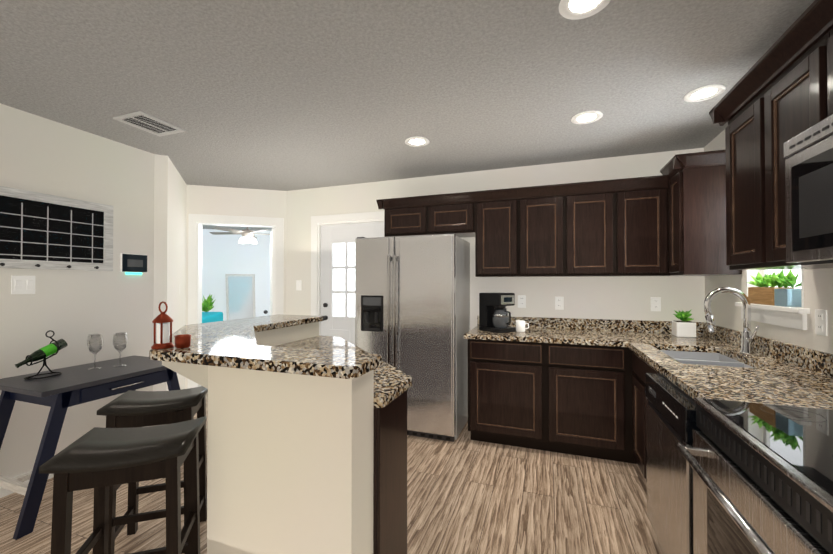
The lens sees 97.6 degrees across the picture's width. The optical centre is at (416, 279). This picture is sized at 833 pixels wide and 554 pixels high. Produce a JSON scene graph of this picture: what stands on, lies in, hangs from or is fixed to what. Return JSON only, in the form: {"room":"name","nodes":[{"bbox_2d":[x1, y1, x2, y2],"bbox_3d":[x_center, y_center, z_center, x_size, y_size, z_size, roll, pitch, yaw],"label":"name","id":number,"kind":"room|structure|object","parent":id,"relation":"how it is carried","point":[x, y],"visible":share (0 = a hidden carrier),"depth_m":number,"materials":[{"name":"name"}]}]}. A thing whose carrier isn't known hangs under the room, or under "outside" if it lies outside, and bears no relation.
{"room":"kitchen","nodes":[
{"label":"kitchen","id":0,"kind":"room"},
{"bbox_2d":[0,103,154,477],"bbox_3d":[-2.975,0.120,1.402,0.120,2.460,4.060,0,-1,20],"label":"wall","id":1,"kind":"structure","parent":0,"point":[73,309],"depth_m":2.62,"materials":[{"name":"paint"}]},
{"bbox_2d":[11,275,34,293],"bbox_3d":[-2.557,0.034,2.373,0.013,0.120,0.115,0,-1,20],"label":"light switch","id":2,"kind":"object","parent":1,"relation":"attached to","point":[22,284],"depth_m":2.37,"materials":[{"name":"white plastic"}]},
{"bbox_2d":[0,471,53,497],"bbox_3d":[-2.891,1.302,1.430,0.016,0.095,3.952,0,-1,20],"label":"baseboard","id":3,"kind":"structure","parent":1,"relation":"attached to","point":[4,492],"depth_m":2.29,"materials":[{"name":"white"}]},
{"bbox_2d":[0,186,112,270],"bbox_3d":[-2.517,-0.325,2.416,0.060,0.510,0.910,0,-1,20],"label":"calendar","id":4,"kind":"object","parent":1,"relation":"attached to","point":[43,231],"visible":1,"depth_m":2.51,"materials":[{"name":"grey metal"}]},
{"bbox_2d":[120,253,146,274],"bbox_3d":[-2.325,-0.126,3.004,0.024,0.167,0.200,0,-1,20],"label":"thermostat","id":5,"kind":"object","parent":1,"relation":"attached to","point":[131,263],"visible":1,"depth_m":2.99,"materials":[{"name":"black plastic"}]},
{"bbox_2d":[153,154,186,390],"bbox_3d":[-2.482,0.142,3.693,0.120,2.460,1.134,0,-1,-24],"label":"wall","id":6,"kind":"structure","parent":0,"point":[170,198],"depth_m":3.31,"materials":[{"name":"paint"}]},
{"bbox_2d":[202,295,215,311],"bbox_3d":[-4.249,0.608,7.233,0.700,1.600,0.468,0,-1,20],"label":"plant","id":7,"kind":"object","parent":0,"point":[207,305],"visible":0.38,"depth_m":7.17,"materials":[{"name":"green plant"}]},
{"bbox_2d":[185,185,286,388],"bbox_3d":[-2.069,0.149,4.357,1.216,2.460,0.120,0,-1,-15],"label":"wall","id":8,"kind":"structure","parent":0,"point":[215,200],"depth_m":4.29,"materials":[{"name":"paint"}]},
{"bbox_2d":[264,228,274,314],"bbox_3d":[-1.940,0.368,4.889,0.599,2.008,0.609,0,-1,20],"label":"door","id":9,"kind":"structure","parent":8,"relation":"attached to","point":[272,274],"depth_m":4.53,"materials":[{"name":"white"}]},
{"bbox_2d":[202,229,271,320],"bbox_3d":[-2.750,0.167,6.114,4.440,2.460,3.870,0,-1,-15],"label":"wall","id":10,"kind":"structure","parent":0,"point":[222,255],"depth_m":7.69,"materials":[{"name":"paint"}]},
{"bbox_2d":[0,392,663,553],"bbox_3d":[-2.205,1.429,4.385,9.810,0.100,10.220,0,-1,20],"label":"floor","id":11,"kind":"structure","parent":0,"point":[466,494],"depth_m":2.17,"materials":[{"name":"brown wood"}]},
{"bbox_2d":[0,355,179,539],"bbox_3d":[-2.164,0.988,2.473,0.619,0.745,1.025,0,-1,20],"label":"console table","id":12,"kind":"object","parent":11,"relation":"on","point":[60,394],"visible":0.83,"depth_m":2.18,"materials":[{"name":"grey wood"}]},
{"bbox_2d":[15,330,67,379],"bbox_3d":[-2.357,0.468,2.294,0.128,0.287,0.246,0,-1,20],"label":"wine rack","id":13,"kind":"object","parent":12,"relation":"on","point":[51,349],"visible":1,"depth_m":2.30,"materials":[{"name":"black metal"}]},
{"bbox_2d":[87,334,102,369],"bbox_3d":[-2.223,0.497,2.520,0.088,0.235,0.088,0,-1,20],"label":"wine glass","id":14,"kind":"object","parent":12,"relation":"on","point":[97,342],"visible":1,"depth_m":2.52,"materials":[{"name":"clear glass"}]},
{"bbox_2d":[112,332,127,366],"bbox_3d":[-2.110,0.498,2.596,0.088,0.235,0.088,0,-1,20],"label":"wine glass","id":15,"kind":"object","parent":12,"relation":"on","point":[114,340],"visible":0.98,"depth_m":2.59,"materials":[{"name":"clear glass"}]},
{"bbox_2d":[39,416,206,553],"bbox_3d":[-1.056,0.972,1.369,0.400,0.755,0.335,0,-1,-18],"label":"bar stool","id":16,"kind":"object","parent":11,"relation":"on","point":[100,461],"visible":1,"depth_m":1.29,"materials":[{"name":"brown wood"}]},
{"bbox_2d":[97,386,207,553],"bbox_3d":[-1.320,0.977,1.878,0.400,0.755,0.335,0,-1,-18],"label":"bar stool","id":17,"kind":"object","parent":11,"relation":"on","point":[130,409],"visible":0.71,"depth_m":1.79,"materials":[{"name":"brown wood"}]},
{"bbox_2d":[202,312,222,322],"bbox_3d":[-4.080,0.768,5.782,1.422,1.250,1.950,0,-1,-15],"label":"cabinet","id":18,"kind":"object","parent":11,"relation":"on","point":[207,317],"visible":0.02,"depth_m":6.28,"materials":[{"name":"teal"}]},
{"bbox_2d":[225,274,255,319],"bbox_3d":[-3.653,0.653,7.590,0.548,1.529,0.258,0,-1,-15],"label":"floor mirror","id":19,"kind":"object","parent":11,"relation":"on","point":[240,296],"visible":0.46,"depth_m":7.54,"materials":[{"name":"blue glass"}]},
{"bbox_2d":[162,362,411,553],"bbox_3d":[-0.568,0.841,2.081,1.315,1.030,1.463,0,-1,20],"label":"kitchen island","id":20,"kind":"object","parent":11,"relation":"on","point":[307,438],"depth_m":1.31,"materials":[{"name":"paint"}]},
{"bbox_2d":[149,314,383,381],"bbox_3d":[-0.691,0.307,2.127,1.591,0.040,1.530,0,-1,20],"label":"island countertop","id":21,"kind":"structure","parent":20,"relation":"on","point":[271,344],"depth_m":1.46,"materials":[{"name":"stone"}]},
{"bbox_2d":[151,301,190,348],"bbox_3d":[-1.011,0.185,1.498,0.144,0.190,0.098,0,-1,20],"label":"lantern","id":22,"kind":"object","parent":21,"relation":"on","point":[161,332],"visible":1,"depth_m":1.48,"materials":[{"name":"brown metal"}]},
{"bbox_2d":[381,378,411,409],"bbox_3d":[-0.453,0.463,2.140,1.163,0.040,1.292,0,-1,20],"label":"island countertop","id":23,"kind":"structure","parent":20,"relation":"on","point":[389,399],"depth_m":1.46,"materials":[{"name":"stone"}]},
{"bbox_2d":[355,233,469,441],"bbox_3d":[-0.028,0.490,3.458,0.940,1.760,0.712,0,-1,20],"label":"refrigerator","id":24,"kind":"object","parent":11,"relation":"on","point":[412,306],"visible":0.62,"depth_m":3.14,"materials":[{"name":"grey metal"}]},
{"bbox_2d":[468,340,635,463],"bbox_3d":[1.098,0.930,3.123,1.213,0.874,0.625,0,-1,20],"label":"base cabinet","id":25,"kind":"object","parent":11,"relation":"on","point":[574,386],"depth_m":2.81,"materials":[{"name":"brown wood"}]},
{"bbox_2d":[464,324,739,351],"bbox_3d":[1.375,0.471,2.992,1.876,0.040,0.696,0,-1,20],"label":"countertop","id":26,"kind":"structure","parent":25,"relation":"on","point":[578,337],"depth_m":2.83,"materials":[{"name":"stone"}]},
{"bbox_2d":[479,293,515,332],"bbox_3d":[0.722,0.285,3.208,0.200,0.335,0.278,0,-1,-35],"label":"coffee maker","id":27,"kind":"object","parent":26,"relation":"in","point":[494,316],"visible":1,"depth_m":3.15,"materials":[{"name":"black plastic"}]},
{"bbox_2d":[516,320,528,331],"bbox_3d":[0.921,0.405,3.168,0.113,0.095,0.079,0,-1,20],"label":"mug","id":28,"kind":"object","parent":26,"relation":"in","point":[520,325],"visible":1,"depth_m":3.14,"materials":[{"name":"white ceramic"}]},
{"bbox_2d":[672,309,695,337],"bbox_3d":[2.126,0.341,2.904,0.130,0.218,0.181,0,-1,20],"label":"potted plant","id":29,"kind":"object","parent":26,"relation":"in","point":[685,327],"visible":1,"depth_m":2.85,"materials":[{"name":"green plant"}]},
{"bbox_2d":[628,344,832,409],"bbox_3d":[1.599,0.460,1.838,0.676,0.040,1.328,0,-1,20],"label":"countertop","id":30,"kind":"structure","parent":25,"relation":"on","point":[778,382],"depth_m":1.60,"materials":[{"name":"stone"}]},
{"bbox_2d":[644,348,759,384],"bbox_3d":[1.694,0.578,2.156,0.424,0.214,0.684,0,-1,20],"label":"sink","id":31,"kind":"object","parent":30,"relation":"in","point":[685,355],"depth_m":2.37,"materials":[{"name":"silver metal"}]},
{"bbox_2d":[703,287,758,353],"bbox_3d":[1.903,0.244,2.209,0.254,0.398,0.117,0,-1,20],"label":"faucet","id":32,"kind":"object","parent":30,"relation":"on","point":[747,338],"visible":1,"depth_m":2.20,"materials":[{"name":"silver metal"}]},
{"bbox_2d":[636,356,646,471],"bbox_3d":[1.969,0.927,2.811,0.636,0.874,0.625,0,-1,20],"label":"base cabinet","id":33,"kind":"object","parent":11,"relation":"on","point":[641,440],"depth_m":2.38,"materials":[{"name":"brown wood"}]},
{"bbox_2d":[645,373,698,553],"bbox_3d":[1.434,0.918,1.518,0.702,0.866,0.600,0,-1,20],"label":"dishwasher","id":34,"kind":"object","parent":11,"relation":"on","point":[670,414],"visible":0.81,"depth_m":1.56,"materials":[{"name":"grey metal"}]},
{"bbox_2d":[675,397,832,553],"bbox_3d":[1.179,0.850,0.872,0.766,0.988,0.760,0,-1,20],"label":"range","id":35,"kind":"object","parent":11,"relation":"on","point":[762,478],"visible":1,"depth_m":0.98,"materials":[{"name":"grey metal"}]},
{"bbox_2d":[0,0,814,230],"bbox_3d":[-2.205,-1.131,4.410,9.810,0.100,10.220,0,-1,20],"label":"ceiling","id":36,"kind":"structure","parent":0,"point":[284,95],"depth_m":1.99,"materials":[{"name":"white paint"}]},
{"bbox_2d":[113,111,185,135],"bbox_3d":[-1.876,-1.092,2.571,0.270,0.012,0.320,0,-1,20],"label":"ceiling vent","id":37,"kind":"object","parent":36,"relation":"in","point":[148,123],"visible":1,"depth_m":2.56,"materials":[{"name":"silver metal"}]},
{"bbox_2d":[209,227,270,243],"bbox_3d":[-2.895,-0.843,6.171,1.252,0.440,1.202,0,-1,20],"label":"ceiling fan","id":38,"kind":"object","parent":36,"relation":"hanging from","point":[246,234],"visible":0.9,"depth_m":6.14,"materials":[{"name":"beige"}]},
{"bbox_2d":[405,137,429,146],"bbox_3d":[0.005,-1.091,2.884,0.195,0.006,0.195,0,-1,-25],"label":"recessed light","id":39,"kind":"object","parent":36,"relation":"in","point":[412,141],"depth_m":2.88,"materials":[{"name":"white plastic"}]},
{"bbox_2d":[559,0,610,19],"bbox_3d":[0.669,-1.105,1.446,0.195,0.006,0.195,0,-1,-25],"label":"recessed light","id":40,"kind":"object","parent":36,"relation":"in","point":[575,9],"depth_m":1.48,"materials":[{"name":"white plastic"}]},
{"bbox_2d":[571,110,602,123],"bbox_3d":[1.151,-1.095,2.463,0.195,0.006,0.195,0,-1,-25],"label":"recessed light","id":41,"kind":"object","parent":36,"relation":"in","point":[586,117],"depth_m":2.45,"materials":[{"name":"white plastic"}]},
{"bbox_2d":[684,84,725,101],"bbox_3d":[1.697,-1.098,2.151,0.195,0.006,0.195,0,-1,-25],"label":"recessed light","id":42,"kind":"object","parent":36,"relation":"in","point":[707,92],"depth_m":2.14,"materials":[{"name":"white plastic"}]},
{"bbox_2d":[286,148,704,329],"bbox_3d":[0.452,0.143,3.764,4.380,2.460,0.120,0,-1,20],"label":"wall","id":43,"kind":"structure","parent":0,"point":[622,298],"depth_m":3.46,"materials":[{"name":"paint"}]},
{"bbox_2d":[296,280,301,289],"bbox_3d":[-1.410,0.070,4.362,0.075,0.120,0.013,0,-1,20],"label":"light switch","id":44,"kind":"object","parent":43,"relation":"attached to","point":[298,282],"depth_m":4.36,"materials":[{"name":"white plastic"}]},
{"bbox_2d":[321,222,383,344],"bbox_3d":[-0.728,0.362,4.128,0.866,2.006,0.136,0,-1,20],"label":"door","id":45,"kind":"structure","parent":43,"relation":"attached to","point":[338,277],"depth_m":4.22,"materials":[{"name":"white paint"}]},
{"bbox_2d":[380,192,471,237],"bbox_3d":[0.161,-0.609,3.624,0.910,0.360,0.346,0,-1,20],"label":"upper cabinet","id":46,"kind":"object","parent":43,"relation":"attached to","point":[452,212],"depth_m":3.46,"materials":[{"name":"brown wood"}]},
{"bbox_2d":[472,187,527,276],"bbox_3d":[0.800,-0.408,3.393,0.448,0.766,0.346,0,-1,20],"label":"upper cabinet","id":47,"kind":"object","parent":43,"relation":"attached to","point":[499,216],"depth_m":3.23,"materials":[{"name":"brown wood"}]},
{"bbox_2d":[518,295,525,307],"bbox_3d":[1.010,0.210,3.495,0.075,0.120,0.008,0,-1,20],"label":"outlet","id":48,"kind":"object","parent":43,"relation":"attached to","point":[521,298],"depth_m":3.49,"materials":[{"name":"white plastic"}]},
{"bbox_2d":[528,183,575,276],"bbox_3d":[1.123,-0.409,3.277,0.511,0.766,0.346,0,-1,20],"label":"upper cabinet","id":49,"kind":"object","parent":43,"relation":"attached to","point":[551,208],"depth_m":3.09,"materials":[{"name":"brown wood"}]},
{"bbox_2d":[555,297,563,309],"bbox_3d":[1.325,0.220,3.382,0.075,0.120,0.008,0,-1,20],"label":"outlet","id":50,"kind":"object","parent":43,"relation":"attached to","point":[559,301],"depth_m":3.38,"materials":[{"name":"white plastic"}]},
{"bbox_2d":[477,316,703,335],"bbox_3d":[1.480,0.405,3.314,1.856,0.100,0.020,0,-1,20],"label":"backsplash","id":51,"kind":"structure","parent":43,"relation":"attached to","point":[534,322],"depth_m":3.23,"materials":[{"name":"stone"}]},
{"bbox_2d":[576,180,620,276],"bbox_3d":[1.476,-0.411,3.150,0.511,0.766,0.346,0,-1,20],"label":"upper cabinet","id":52,"kind":"object","parent":43,"relation":"attached to","point":[589,195],"depth_m":2.99,"materials":[{"name":"brown wood"}]},
{"bbox_2d":[604,176,659,275],"bbox_3d":[1.788,-0.412,3.003,0.448,0.766,0.414,0,-1,20],"label":"upper cabinet","id":53,"kind":"object","parent":43,"relation":"attached to","point":[631,205],"depth_m":2.89,"materials":[{"name":"brown wood"}]},
{"bbox_2d":[651,297,660,310],"bbox_3d":[2.050,0.211,3.122,0.075,0.120,0.008,0,-1,20],"label":"outlet","id":54,"kind":"object","parent":43,"relation":"attached to","point":[655,301],"depth_m":3.12,"materials":[{"name":"white plastic"}]},
{"bbox_2d":[704,130,832,353],"bbox_3d":[1.555,0.111,0.527,0.120,2.460,5.470,0,-1,20],"label":"wall","id":55,"kind":"structure","parent":0,"point":[817,287],"depth_m":1.98,"materials":[{"name":"paint"}]},
{"bbox_2d":[660,152,741,275],"bbox_3d":[2.026,-0.446,2.635,0.400,0.826,0.295,0,-1,20],"label":"upper cabinet","id":56,"kind":"object","parent":55,"relation":"attached to","point":[714,213],"depth_m":2.52,"materials":[{"name":"brown wood"}]},
{"bbox_2d":[704,324,832,375],"bbox_3d":[1.780,0.385,1.371,0.020,0.100,3.476,0,-1,20],"label":"backsplash","id":57,"kind":"structure","parent":55,"relation":"attached to","point":[819,361],"depth_m":1.95,"materials":[{"name":"stone"}]},
{"bbox_2d":[735,269,809,329],"bbox_3d":[2.096,-0.224,2.105,0.165,0.961,0.660,0,-1,20],"label":"kitchen window","id":58,"kind":"structure","parent":55,"relation":"in","point":[792,317],"depth_m":2.04,"materials":[{"name":"white"}]},
{"bbox_2d":[746,269,801,306],"bbox_3d":[2.071,0.041,2.087,0.139,0.208,0.417,0,-1,20],"label":"planter box","id":59,"kind":"object","parent":58,"relation":"attached to","point":[783,293],"visible":0.98,"depth_m":2.05,"materials":[{"name":"brown wood"}]},
{"bbox_2d":[720,0,832,271],"bbox_3d":[1.653,-0.487,1.511,0.344,0.866,0.732,0,-1,20],"label":"upper cabinet","id":60,"kind":"object","parent":55,"relation":"attached to","point":[777,101],"depth_m":1.55,"materials":[{"name":"brown wood"}]},
{"bbox_2d":[815,309,827,335],"bbox_3d":[1.918,0.203,1.729,0.008,0.120,0.075,0,-1,20],"label":"outlet","id":61,"kind":"object","parent":55,"relation":"attached to","point":[820,315],"depth_m":1.72,"materials":[{"name":"white plastic"}]},
{"bbox_2d":[820,0,832,120],"bbox_3d":[1.399,-0.709,0.807,0.344,0.436,0.770,0,-1,20],"label":"upper cabinet","id":62,"kind":"object","parent":55,"relation":"attached to","point":[826,6],"depth_m":1.21,"materials":[{"name":"brown wood"}]},
{"bbox_2d":[783,114,832,264],"bbox_3d":[1.327,-0.263,0.830,0.500,0.422,0.754,0,-1,20],"label":"microwave","id":63,"kind":"object","parent":62,"relation":"attached to","point":[808,153],"visible":1,"depth_m":1.13,"materials":[{"name":"grey metal"}]}
]}

